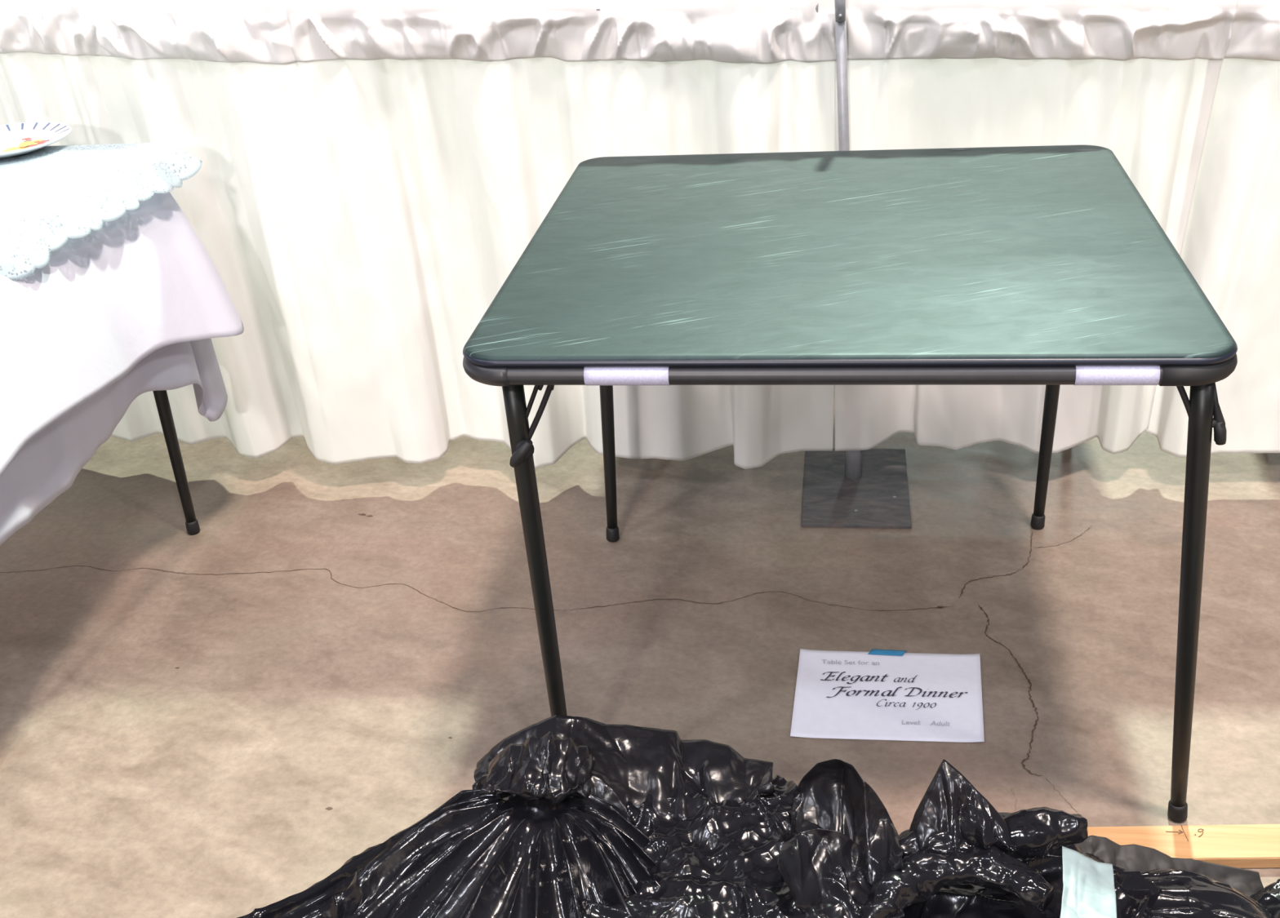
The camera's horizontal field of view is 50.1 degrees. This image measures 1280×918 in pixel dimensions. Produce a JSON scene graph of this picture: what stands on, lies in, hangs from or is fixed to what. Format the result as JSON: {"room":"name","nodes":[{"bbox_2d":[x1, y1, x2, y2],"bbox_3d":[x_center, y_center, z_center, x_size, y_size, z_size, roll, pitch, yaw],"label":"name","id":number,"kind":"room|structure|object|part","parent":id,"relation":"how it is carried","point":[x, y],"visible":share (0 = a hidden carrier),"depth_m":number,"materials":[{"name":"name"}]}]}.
{"room":"exhibition hall","nodes":[
{"label":"exhibition hall","id":0,"kind":"room"},
{"bbox_2d":[0,402,1279,917],"bbox_3d":[1.244,-2.870,8.396,28.000,0.121,38.000,0,28,8],"label":"floor","id":1,"kind":"structure","parent":0,"point":[212,722],"depth_m":2.29,"materials":[{"name":"concrete"}]},
{"bbox_2d":[152,390,199,534],"bbox_3d":[-1.366,-0.031,2.302,0.880,0.730,0.879,0,28,8],"label":"table","id":2,"kind":"object","parent":1,"relation":"on","point":[161,397],"visible":0.17,"depth_m":2.61,"materials":[{"name":"black metal"}]},
{"bbox_2d":[0,338,227,545],"bbox_3d":[-1.329,-0.095,2.196,0.974,0.531,1.121,0,28,8],"label":"tablecloth","id":3,"kind":"object","parent":2,"relation":"on","point":[49,464],"visible":0.26,"depth_m":2.22,"materials":[{"name":"white fabric"}]},
{"bbox_2d":[0,146,244,475],"bbox_3d":[-1.317,-0.184,2.134,1.077,0.324,1.178,0,28,8],"label":"tablecloth","id":4,"kind":"object","parent":3,"relation":"on","point":[111,297],"visible":0.8,"depth_m":2.21,"materials":[{"name":"white fabric"}]},
{"bbox_2d":[0,142,202,280],"bbox_3d":[-1.135,-0.337,2.140,0.582,0.089,0.966,0,28,8],"label":"topper","id":5,"kind":"object","parent":4,"relation":"on","point":[167,162],"visible":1,"depth_m":2.26,"materials":[{"name":"white"}]},
{"bbox_2d":[0,121,71,159],"bbox_3d":[-1.147,-0.566,2.464,0.242,0.022,0.242,0,28,8],"label":"dinner plate","id":6,"kind":"object","parent":5,"relation":"on","point":[19,139],"visible":1,"depth_m":2.52,"materials":[{"name":"white ceramic"}]},
{"bbox_2d":[236,715,775,917],"bbox_3d":[-0.166,0.567,1.387,1.034,0.360,0.799,0,28,8],"label":"bag","id":7,"kind":"object","parent":1,"relation":"on","point":[543,828],"visible":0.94,"depth_m":1.50,"materials":[{"name":"black plastic"}]},
{"bbox_2d":[583,759,904,917],"bbox_3d":[0.091,0.537,1.423,0.568,0.349,0.577,0,28,8],"label":"bag","id":8,"kind":"object","parent":1,"relation":"on","point":[816,847],"visible":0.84,"depth_m":1.43,"materials":[{"name":"black plastic"}]},
{"bbox_2d":[462,145,1237,822],"bbox_3d":[0.309,-0.005,2.064,0.911,0.700,0.880,0,28,8],"label":"table","id":9,"kind":"object","parent":1,"relation":"on","point":[1048,266],"visible":0.98,"depth_m":1.73,"materials":[{"name":"green plastic"}]},
{"bbox_3d":[-0.144,-0.007,1.654,0.031,0.037,0.018,0,28,8],"label":"lever","id":10,"kind":"part","parent":9,"relation":"part of","materials":[{"name":"black rubber"}]},
{"bbox_3d":[-0.127,0.186,1.779,0.025,0.651,0.045,16,33,33],"label":"leg","id":11,"kind":"part","parent":9,"relation":"part of","materials":[{"name":"black metal"}]},
{"bbox_3d":[-0.125,-0.053,1.647,0.067,0.122,0.009,0,28,8],"label":"brace rail","id":12,"kind":"part","parent":9,"relation":"part of","materials":[{"name":"black metal"}]},
{"bbox_3d":[-0.061,-0.159,2.441,0.026,0.652,0.072,8,29,22],"label":"leg","id":13,"kind":"part","parent":9,"relation":"part of","materials":[{"name":"black metal"}]},
{"bbox_3d":[0.275,-0.293,1.918,0.879,0.025,0.879,0,28,8],"label":"frame","id":14,"kind":"part","parent":9,"relation":"part of","materials":[{"name":"grey metal"}]},
{"bbox_3d":[0.716,-0.168,2.356,0.025,0.651,0.046,-12,28,-16],"label":"leg","id":15,"kind":"part","parent":9,"relation":"part of","materials":[{"name":"black metal"}]},
{"bbox_3d":[0.668,0.189,1.669,0.085,0.652,0.025,-14,29,-19],"label":"leg","id":16,"kind":"part","parent":9,"relation":"part of","materials":[{"name":"black metal"}]},
{"bbox_3d":[0.646,-0.053,1.530,0.027,0.080,0.012,0,28,8],"label":"lever","id":17,"kind":"part","parent":9,"relation":"part of","materials":[{"name":"black metal"}]},
{"bbox_2d":[801,0,911,528],"bbox_3d":[0.396,-0.371,2.477,0.203,0.962,0.317,0,28,8],"label":"stand","id":18,"kind":"object","parent":1,"relation":"on","point":[867,488],"visible":0.72,"depth_m":2.65,"materials":[{"name":"metal"}]},
{"bbox_2d":[595,4,817,12],"bbox_3d":[-0.830,-0.842,2.532,2.308,0.104,0.166,4,28,15],"label":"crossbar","id":19,"kind":"object","parent":18,"relation":"attached to","point":[816,7],"visible":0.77,"depth_m":2.30,"materials":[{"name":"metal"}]},
{"bbox_2d":[0,0,836,469],"bbox_3d":[-0.783,-0.459,2.689,2.330,0.948,0.199,4,28,14],"label":"curtain","id":20,"kind":"object","parent":19,"relation":"hanging from","point":[372,175],"visible":0.76,"depth_m":2.55,"materials":[{"name":"white fabric"}]},
{"bbox_2d":[844,450,862,479],"bbox_3d":[0.421,-0.038,2.696,0.034,0.161,0.034,0,28,8],"label":"socket","id":21,"kind":"object","parent":18,"relation":"attached to","point":[853,459],"depth_m":2.71,"materials":[{"name":"metal"}]},
{"bbox_3d":[0.424,0.054,2.695,0.203,0.005,0.317,0,28,8],"label":"plate","id":22,"kind":"part","parent":18,"relation":"part of","materials":[{"name":"grey metal"}]},
{"bbox_2d":[834,0,1238,453],"bbox_3d":[0.672,-0.399,2.451,0.647,0.858,0.106,0,28,8],"label":"curtain","id":23,"kind":"object","parent":18,"relation":"hanging from","point":[1136,80],"visible":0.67,"depth_m":2.35,"materials":[{"name":"white fabric"}]},
{"bbox_2d":[1146,0,1279,457],"bbox_3d":[1.265,-0.377,2.356,0.661,0.838,0.101,3,28,13],"label":"curtain","id":24,"kind":"object","parent":23,"relation":"attached to","point":[1231,246],"visible":0.81,"depth_m":2.40,"materials":[{"name":"white fabric"}]},
{"bbox_2d":[790,648,984,742],"bbox_3d":[0.382,0.359,2.108,0.292,0.004,0.232,0,28,8],"label":"paper sign","id":25,"kind":"object","parent":1,"relation":"on","point":[874,695],"visible":1,"depth_m":2.10,"materials":[{"name":"white paper"}]},
{"bbox_2d":[859,760,1162,917],"bbox_3d":[0.371,0.528,1.399,0.582,0.354,0.544,0,28,8],"label":"bag","id":26,"kind":"object","parent":1,"relation":"on","point":[962,857],"visible":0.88,"depth_m":1.41,"materials":[{"name":"black plastic"}]},
{"bbox_2d":[1059,846,1272,917],"bbox_3d":[0.560,0.528,1.431,0.340,0.302,0.340,0,28,8],"label":"bag","id":27,"kind":"object","parent":1,"relation":"on","point":[1088,884],"visible":0.88,"depth_m":1.45,"materials":[{"name":"black plastic"}]},
{"bbox_2d":[1087,824,1279,868],"bbox_3d":[0.989,0.492,1.753,0.950,0.019,0.062,-2,27,4],"label":"board","id":28,"kind":"object","parent":1,"relation":"on","point":[1243,846],"visible":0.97,"depth_m":1.77,"materials":[{"name":"beige wood"}]},
{"bbox_2d":[1249,879,1279,917],"bbox_3d":[0.856,0.566,1.454,0.425,0.177,0.409,0,28,8],"label":"bag","id":29,"kind":"object","parent":1,"relation":"on","point":[1268,897],"visible":0.65,"depth_m":1.54,"materials":[{"name":"black plastic"}]},
{"bbox_2d":[1077,835,1263,897],"bbox_3d":[0.623,0.504,1.618,0.280,0.140,0.073,-7,27,-7],"label":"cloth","id":30,"kind":"object","parent":29,"relation":"on","point":[1133,858],"visible":0.32,"depth_m":1.62,"materials":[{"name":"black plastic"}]}
]}

